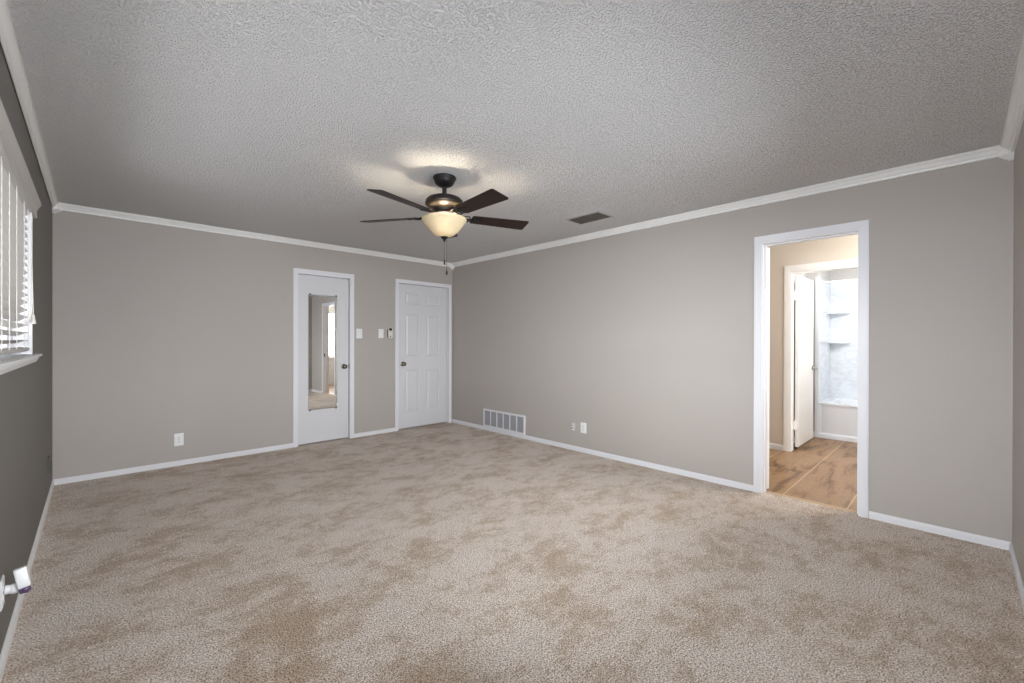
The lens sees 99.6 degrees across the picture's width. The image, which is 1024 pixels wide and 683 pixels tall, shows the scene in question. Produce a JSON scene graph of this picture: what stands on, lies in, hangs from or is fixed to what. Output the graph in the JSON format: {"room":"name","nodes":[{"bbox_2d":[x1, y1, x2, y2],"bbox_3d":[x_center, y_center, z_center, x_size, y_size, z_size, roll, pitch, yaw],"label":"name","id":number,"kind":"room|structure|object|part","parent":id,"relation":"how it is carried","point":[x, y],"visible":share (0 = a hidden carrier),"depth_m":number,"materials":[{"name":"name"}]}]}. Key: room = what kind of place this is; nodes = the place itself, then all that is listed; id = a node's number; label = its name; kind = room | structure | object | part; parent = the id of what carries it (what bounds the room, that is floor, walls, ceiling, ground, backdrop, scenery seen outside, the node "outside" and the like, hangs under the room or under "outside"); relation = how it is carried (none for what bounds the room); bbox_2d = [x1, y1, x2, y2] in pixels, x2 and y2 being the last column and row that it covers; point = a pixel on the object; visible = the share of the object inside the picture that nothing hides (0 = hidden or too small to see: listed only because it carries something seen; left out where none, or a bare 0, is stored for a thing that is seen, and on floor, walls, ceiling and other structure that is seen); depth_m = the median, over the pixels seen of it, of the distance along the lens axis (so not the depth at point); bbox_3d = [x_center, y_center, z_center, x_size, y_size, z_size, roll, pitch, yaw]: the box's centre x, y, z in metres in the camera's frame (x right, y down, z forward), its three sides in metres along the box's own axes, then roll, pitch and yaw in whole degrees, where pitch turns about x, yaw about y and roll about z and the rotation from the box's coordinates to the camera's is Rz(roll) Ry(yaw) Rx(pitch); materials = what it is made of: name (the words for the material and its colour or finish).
{"room":"empty bedroom","nodes":[
{"label":"empty bedroom","id":0,"kind":"room"},
{"bbox_2d":[0,42,51,653],"bbox_3d":[-2.121,0.032,1.705,0.150,2.520,6.152,0,0,-44],"label":"wall","id":1,"kind":"structure","parent":0,"point":[25,391],"depth_m":2.38,"materials":[{"name":"grey paint"}]},
{"bbox_2d":[0,575,4,611],"bbox_3d":[-2.045,1.008,1.740,0.008,0.118,0.072,0,0,-44],"label":"wall outlet","id":2,"kind":"object","parent":1,"relation":"attached to","point":[2,582],"visible":0.99,"depth_m":1.72,"materials":[{"name":"white plastic"}]},
{"bbox_2d":[4,565,30,594],"bbox_3d":[-2.009,0.974,1.763,0.074,0.110,0.081,0,0,-44],"label":"plug","id":3,"kind":"object","parent":2,"relation":"attached to","point":[22,585],"visible":1,"depth_m":1.75,"materials":[{"name":"white plastic"}]},
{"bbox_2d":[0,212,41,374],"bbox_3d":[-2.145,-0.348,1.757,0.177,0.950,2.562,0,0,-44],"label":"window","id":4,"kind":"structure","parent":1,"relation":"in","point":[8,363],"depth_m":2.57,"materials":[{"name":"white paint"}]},
{"bbox_3d":[-2.190,-0.364,1.712,0.050,0.918,2.260,0,0,-44],"label":"frame","id":5,"kind":"part","parent":4,"relation":"part of","materials":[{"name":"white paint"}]},
{"bbox_2d":[0,98,40,354],"bbox_3d":[-2.122,-0.391,1.791,0.100,0.907,2.320,0,0,-44],"label":"window blind","id":6,"kind":"object","parent":4,"relation":"attached to","point":[19,196],"visible":1,"depth_m":2.13,"materials":[{"name":"white plastic"}]},
{"bbox_3d":[-2.137,-0.352,1.778,0.059,0.831,0.004,0,0,-44],"label":"ladder cord","id":7,"kind":"part","parent":6,"relation":"part of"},
{"bbox_3d":[-2.297,-0.353,1.943,0.059,0.831,0.004,0,0,-44],"label":"ladder cord","id":8,"kind":"part","parent":6,"relation":"part of","materials":[{"name":"white fabric"}]},
{"bbox_3d":[-2.477,-0.354,2.130,0.059,0.831,0.004,0,0,-44],"label":"ladder cord","id":9,"kind":"part","parent":6,"relation":"part of","materials":[{"name":"white fabric"}]},
{"bbox_3d":[-2.127,0.047,1.768,0.052,0.022,2.220,0,0,-44],"label":"rail","id":10,"kind":"part","parent":6,"relation":"part of","materials":[{"name":"white plastic"}]},
{"bbox_3d":[-2.130,-0.791,1.769,0.058,0.046,2.236,0,0,-44],"label":"head rail","id":11,"kind":"part","parent":6,"relation":"part of","materials":[{"name":"white plastic"}]},
{"bbox_3d":[-2.699,-0.355,2.360,0.059,0.831,0.004,0,0,-44],"label":"ladder cord","id":12,"kind":"part","parent":6,"relation":"part of","materials":[{"name":"white fabric"}]},
{"bbox_3d":[-2.831,-0.355,2.497,0.059,0.831,0.004,0,0,-44],"label":"ladder cord","id":13,"kind":"part","parent":6,"relation":"part of","materials":[{"name":"white fabric"}]},
{"bbox_3d":[-2.793,-0.462,2.515,0.022,0.607,0.004,0,0,33],"label":"pull cord","id":14,"kind":"part","parent":6,"relation":"part of","materials":[{"name":"white plastic"}]},
{"bbox_3d":[-2.778,-0.458,2.509,0.020,0.615,0.004,0,0,12],"label":"pull cord","id":15,"kind":"part","parent":6,"relation":"part of","materials":[{"name":"white fabric"}]},
{"bbox_3d":[-2.128,0.088,1.775,0.127,0.015,2.562,0,0,-44],"label":"sill","id":16,"kind":"part","parent":4,"relation":"part of","materials":[{"name":"white paint"}]},
{"bbox_2d":[0,480,53,682],"bbox_3d":[-2.065,1.266,1.764,0.013,0.052,5.852,0,0,-44],"label":"baseboard","id":17,"kind":"structure","parent":1,"relation":"attached to","point":[5,650],"depth_m":2.06,"materials":[{"name":"white paint"}]},
{"bbox_2d":[0,0,58,207],"bbox_3d":[-2.049,-1.199,1.770,0.036,0.057,5.852,0,0,-44],"label":"crown molding","id":18,"kind":"structure","parent":1,"relation":"attached to","point":[8,40],"depth_m":2.06,"materials":[{"name":"white paint"}]},
{"bbox_2d":[48,456,50,473],"bbox_3d":[-3.732,0.996,3.495,0.018,0.125,0.085,0,0,-44],"label":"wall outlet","id":19,"kind":"object","parent":1,"relation":"attached to","point":[49,457],"visible":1,"depth_m":3.47,"materials":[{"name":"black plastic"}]},
{"bbox_2d":[52,204,61,213],"bbox_3d":[-4.053,-1.188,3.860,0.062,0.088,0.062,0,0,-44],"label":"block","id":20,"kind":"object","parent":1,"relation":"attached to","point":[57,208],"visible":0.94,"depth_m":3.85,"materials":[{"name":"white paint"}]},
{"bbox_2d":[52,211,451,479],"bbox_3d":[-2.536,0.024,5.476,4.491,2.520,0.150,0,0,-44],"label":"wall","id":21,"kind":"structure","parent":0,"point":[160,332],"depth_m":4.51,"materials":[{"name":"beige paint"}]},
{"bbox_2d":[53,443,292,484],"bbox_3d":[-3.377,1.258,4.556,2.003,0.052,0.013,0,0,-44],"label":"baseboard","id":22,"kind":"structure","parent":21,"relation":"attached to","point":[72,479],"depth_m":4.40,"materials":[{"name":"white paint"}]},
{"bbox_2d":[174,433,183,445],"bbox_3d":[-3.451,1.016,4.486,0.080,0.128,0.008,0,0,-44],"label":"wall outlet","id":23,"kind":"object","parent":21,"relation":"attached to","point":[178,438],"visible":1,"depth_m":4.49,"materials":[{"name":"white plastic"}]},
{"bbox_2d":[59,203,450,266],"bbox_3d":[-2.502,-1.207,5.359,4.376,0.057,0.058,0,0,-44],"label":"crown molding","id":24,"kind":"structure","parent":21,"relation":"attached to","point":[65,207],"depth_m":4.76,"materials":[{"name":"white paint"}]},
{"bbox_2d":[293,268,353,446],"bbox_3d":[-2.393,0.196,5.526,0.760,2.178,0.128,0,0,-44],"label":"door","id":25,"kind":"structure","parent":21,"relation":"in","point":[312,426],"depth_m":5.50,"materials":[{"name":"white paint"}]},
{"bbox_2d":[308,293,337,410],"bbox_3d":[-2.401,0.135,5.511,0.365,1.471,0.009,0,0,-45],"label":"mirror","id":26,"kind":"object","parent":25,"relation":"attached to","point":[322,309],"visible":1,"depth_m":5.50,"materials":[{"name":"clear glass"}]},
{"bbox_2d":[356,329,361,337],"bbox_3d":[-2.054,-0.107,5.829,0.082,0.130,0.010,0,0,-44],"label":"light switch","id":27,"kind":"object","parent":21,"relation":"attached to","point":[358,331],"visible":1,"depth_m":5.82,"materials":[{"name":"white plastic"}]},
{"bbox_2d":[354,428,394,437],"bbox_3d":[-1.891,1.259,5.989,0.604,0.052,0.013,0,0,-44],"label":"baseboard","id":28,"kind":"structure","parent":21,"relation":"attached to","point":[362,434],"depth_m":5.97,"materials":[{"name":"white paint"}]},
{"bbox_2d":[379,329,383,337],"bbox_3d":[-1.824,-0.111,6.045,0.074,0.126,0.018,0,0,-44],"label":"light switch","id":29,"kind":"object","parent":21,"relation":"attached to","point":[381,331],"visible":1,"depth_m":6.05,"materials":[{"name":"white plastic"}]},
{"bbox_2d":[387,328,392,337],"bbox_3d":[-1.725,-0.123,6.134,0.076,0.147,0.029,0,0,-44],"label":"remote","id":30,"kind":"object","parent":21,"relation":"attached to","point":[390,330],"visible":1,"depth_m":6.12,"materials":[{"name":"plastic"}]},
{"bbox_2d":[395,279,451,430],"bbox_3d":[-1.329,0.193,6.550,0.984,2.184,0.131,0,0,-44],"label":"door","id":31,"kind":"structure","parent":21,"relation":"in","point":[423,312],"depth_m":6.52,"materials":[{"name":"white paint"}]},
{"bbox_2d":[1,422,1023,682],"bbox_3d":[1.349,1.345,4.121,8.500,0.100,7.502,0,0,-44],"label":"floor","id":32,"kind":"structure","parent":0,"point":[444,552],"depth_m":2.38,"materials":[{"name":"beige carpet"}]},
{"bbox_2d":[815,277,857,436],"bbox_3d":[4.967,0.216,5.603,0.780,2.176,1.595,0,0,-44],"label":"tub surround","id":33,"kind":"object","parent":32,"relation":"on","point":[836,330],"visible":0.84,"depth_m":6.25,"materials":[{"name":"white ceramic"}]},
{"bbox_3d":[4.151,0.213,5.894,0.010,2.176,0.044,0,0,-44],"label":"edge trim","id":34,"kind":"part","parent":33,"relation":"part of","materials":[{"name":"white ceramic"}]},
{"bbox_3d":[4.436,-0.023,6.151,0.760,1.702,0.012,0,0,-44],"label":"panel","id":35,"kind":"part","parent":33,"relation":"part of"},
{"bbox_2d":[819,279,857,284],"bbox_3d":[4.737,-0.800,5.349,0.060,0.060,1.554,0,0,-44],"label":"shower rod","id":36,"kind":"object","parent":33,"relation":"attached to","point":[820,282],"visible":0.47,"depth_m":5.75,"materials":[{"name":"white metal"}]},
{"bbox_3d":[4.738,-0.800,5.348,0.025,0.025,1.551,0,0,-44],"label":"rod","id":37,"kind":"part","parent":36,"relation":"part of","materials":[{"name":"white metal"}]},
{"bbox_2d":[827,341,849,342],"bbox_3d":[4.723,0.006,6.256,0.200,0.040,0.235,0,0,-44],"label":"corner shelf","id":38,"kind":"object","parent":33,"relation":"attached to","point":[828,341],"depth_m":6.21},
{"bbox_2d":[828,311,849,313],"bbox_3d":[4.724,-0.422,6.255,0.200,0.040,0.235,0,0,-44],"label":"corner shelf","id":39,"kind":"object","parent":33,"relation":"attached to","point":[829,312],"depth_m":6.22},
{"bbox_3d":[5.258,-0.021,5.855,0.012,1.702,1.555,0,0,-44],"label":"panel","id":40,"kind":"part","parent":33,"relation":"part of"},
{"bbox_2d":[818,397,856,442],"bbox_3d":[4.973,1.065,5.585,0.772,0.478,1.555,0,0,-44],"label":"bathtub","id":41,"kind":"object","parent":32,"relation":"on","point":[837,416],"visible":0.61,"depth_m":5.75,"materials":[{"name":"white ceramic"}]},
{"bbox_2d":[821,397,856,404],"bbox_3d":[4.978,1.020,5.589,0.760,0.380,1.555,0,0,-44],"label":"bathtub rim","id":42,"kind":"object","parent":41,"relation":"in","point":[830,401],"depth_m":6.16,"materials":[{"name":"white ceramic"}]},
{"bbox_2d":[6,0,1023,262],"bbox_3d":[-0.503,-1.277,3.262,4.641,0.100,6.152,0,0,-44],"label":"ceiling","id":43,"kind":"structure","parent":0,"point":[269,117],"depth_m":2.23,"materials":[{"name":"white paint"}]},
{"bbox_2d":[360,173,528,274],"bbox_3d":[-0.485,-0.862,3.204,1.303,0.731,1.262,0,0,-44],"label":"ceiling fan","id":44,"kind":"object","parent":43,"relation":"hanging from","point":[445,219],"visible":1,"depth_m":3.14,"materials":[{"name":"black metal"}]},
{"bbox_3d":[-0.931,-0.935,3.337,0.459,0.006,0.146,0,12,13],"label":"blade","id":45,"kind":"part","parent":44,"relation":"part of","materials":[{"name":"brown wood"}]},
{"bbox_3d":[-0.732,-0.934,2.862,0.146,0.006,0.459,14,7,30],"label":"blade","id":46,"kind":"part","parent":44,"relation":"part of","materials":[{"name":"brown wood"}]},
{"bbox_3d":[-0.505,-0.850,3.236,0.331,0.139,0.331,0,0,-44],"label":"lamp shade","id":47,"kind":"part","parent":44,"relation":"part of","materials":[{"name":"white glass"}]},
{"bbox_3d":[-0.220,-0.933,2.905,0.146,0.006,0.459,16,-10,-40],"label":"blade","id":48,"kind":"part","parent":44,"relation":"part of","materials":[{"name":"brown wood"}]},
{"bbox_3d":[-0.102,-0.934,3.405,0.459,0.006,0.146,0,-12,-23],"label":"blade","id":49,"kind":"part","parent":44,"relation":"part of","materials":[{"name":"brown wood"}]},
{"bbox_2d":[565,211,613,223],"bbox_3d":[0.765,-1.220,4.291,0.255,0.012,0.400,0,0,-44],"label":"ceiling vent","id":50,"kind":"object","parent":43,"relation":"in","point":[598,215],"visible":1,"depth_m":4.26,"materials":[{"name":"metal"}]},
{"bbox_2d":[452,158,1013,541],"bbox_3d":[1.123,0.033,4.836,0.115,2.520,5.852,0,0,-44],"label":"wall","id":51,"kind":"structure","parent":0,"point":[643,338],"depth_m":3.83,"materials":[{"name":"beige paint"}]},
{"bbox_2d":[483,408,524,435],"bbox_3d":[-0.121,1.111,6.030,0.016,0.264,0.848,0,0,-44],"label":"air vent","id":52,"kind":"object","parent":51,"relation":"in","point":[499,420],"visible":1,"depth_m":6.01,"materials":[{"name":"white metal"}]},
{"bbox_2d":[581,422,585,433],"bbox_3d":[0.831,1.008,5.049,0.008,0.122,0.080,0,0,-44],"label":"wall outlet","id":53,"kind":"object","parent":51,"relation":"attached to","point":[583,425],"visible":1,"depth_m":5.04,"materials":[{"name":"white plastic"}]},
{"bbox_2d":[452,419,752,491],"bbox_3d":[0.565,1.265,5.322,0.013,0.052,4.386,0,0,-44],"label":"baseboard","id":54,"kind":"structure","parent":51,"relation":"attached to","point":[713,479],"depth_m":4.62,"materials":[{"name":"white paint"}]},
{"bbox_2d":[451,145,1003,266],"bbox_3d":[1.060,-1.198,4.771,0.066,0.057,5.852,0,0,-44],"label":"crown molding","id":55,"kind":"structure","parent":51,"relation":"attached to","point":[993,152],"depth_m":3.55,"materials":[{"name":"white paint"}]},
{"bbox_2d":[753,220,869,517],"bbox_3d":[2.265,0.202,3.746,0.326,2.200,1.334,0,0,-30],"label":"door frame","id":56,"kind":"structure","parent":51,"relation":"in","point":[862,228],"depth_m":3.55,"materials":[{"name":"white paint"}]},
{"bbox_2d":[869,511,1010,550],"bbox_3d":[2.866,1.274,2.938,0.013,0.052,0.692,0,0,-44],"label":"baseboard","id":57,"kind":"structure","parent":51,"relation":"attached to","point":[961,535],"depth_m":2.91,"materials":[{"name":"white paint"}]},
{"bbox_2d":[999,148,1014,160],"bbox_3d":[3.072,-1.171,2.689,0.062,0.088,0.062,0,0,-44],"label":"block","id":58,"kind":"object","parent":51,"relation":"attached to","point":[1005,154],"visible":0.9,"depth_m":2.68,"materials":[{"name":"white paint"}]},
{"bbox_2d":[793,273,804,436],"bbox_3d":[3.653,0.039,5.658,1.050,2.524,0.080,0,0,-44],"label":"wall","id":59,"kind":"structure","parent":0,"point":[800,274],"depth_m":5.61,"materials":[{"name":"grey paint"}]},
{"bbox_2d":[767,234,857,444],"bbox_3d":[4.023,0.042,4.438,0.112,2.524,3.950,0,0,-44],"label":"wall","id":60,"kind":"structure","parent":0,"point":[843,247],"depth_m":5.18,"materials":[{"name":"beige paint"}]},
{"bbox_2d":[769,443,782,450],"bbox_3d":[2.920,1.267,5.491,0.013,0.066,0.910,0,0,-44],"label":"baseboard","id":61,"kind":"structure","parent":60,"relation":"attached to","point":[771,445],"depth_m":5.21,"materials":[{"name":"white paint"}]},
{"bbox_2d":[783,258,857,451],"bbox_3d":[3.884,0.203,5.143,0.923,2.198,0.923,0,0,-44],"label":"door","id":62,"kind":"structure","parent":60,"relation":"in","point":[803,294],"depth_m":5.19,"materials":[{"name":"white paint"}]},
{"bbox_2d":[805,271,829,431],"bbox_3d":[4.390,0.039,6.270,0.860,2.524,0.223,0,0,-44],"label":"wall","id":63,"kind":"structure","parent":0,"point":[825,275],"depth_m":5.92,"materials":[{"name":"grey paint"}]},
{"bbox_2d":[830,268,857,397],"bbox_3d":[5.335,0.042,5.861,0.108,2.524,1.677,0,0,-44],"label":"wall","id":64,"kind":"structure","parent":0,"point":[845,274],"depth_m":6.31,"materials":[{"name":"grey paint"}]},
{"bbox_2d":[1012,120,1023,586],"bbox_3d":[1.632,0.041,1.157,4.491,2.520,0.150,0,0,-44],"label":"wall","id":65,"kind":"structure","parent":0,"point":[1018,225],"depth_m":2.43,"materials":[{"name":"beige paint"}]},
{"bbox_2d":[1000,31,1023,151],"bbox_3d":[1.521,-1.191,1.190,4.376,0.057,0.058,0,0,-44],"label":"crown molding","id":66,"kind":"structure","parent":65,"relation":"attached to","point":[1014,117],"depth_m":2.22,"materials":[{"name":"white paint"}]},
{"bbox_2d":[1009,542,1023,612],"bbox_3d":[1.532,1.275,1.179,4.376,0.052,0.013,0,0,-44],"label":"baseboard","id":67,"kind":"structure","parent":65,"relation":"attached to","point":[1011,549],"depth_m":2.34,"materials":[{"name":"white paint"}]}
]}

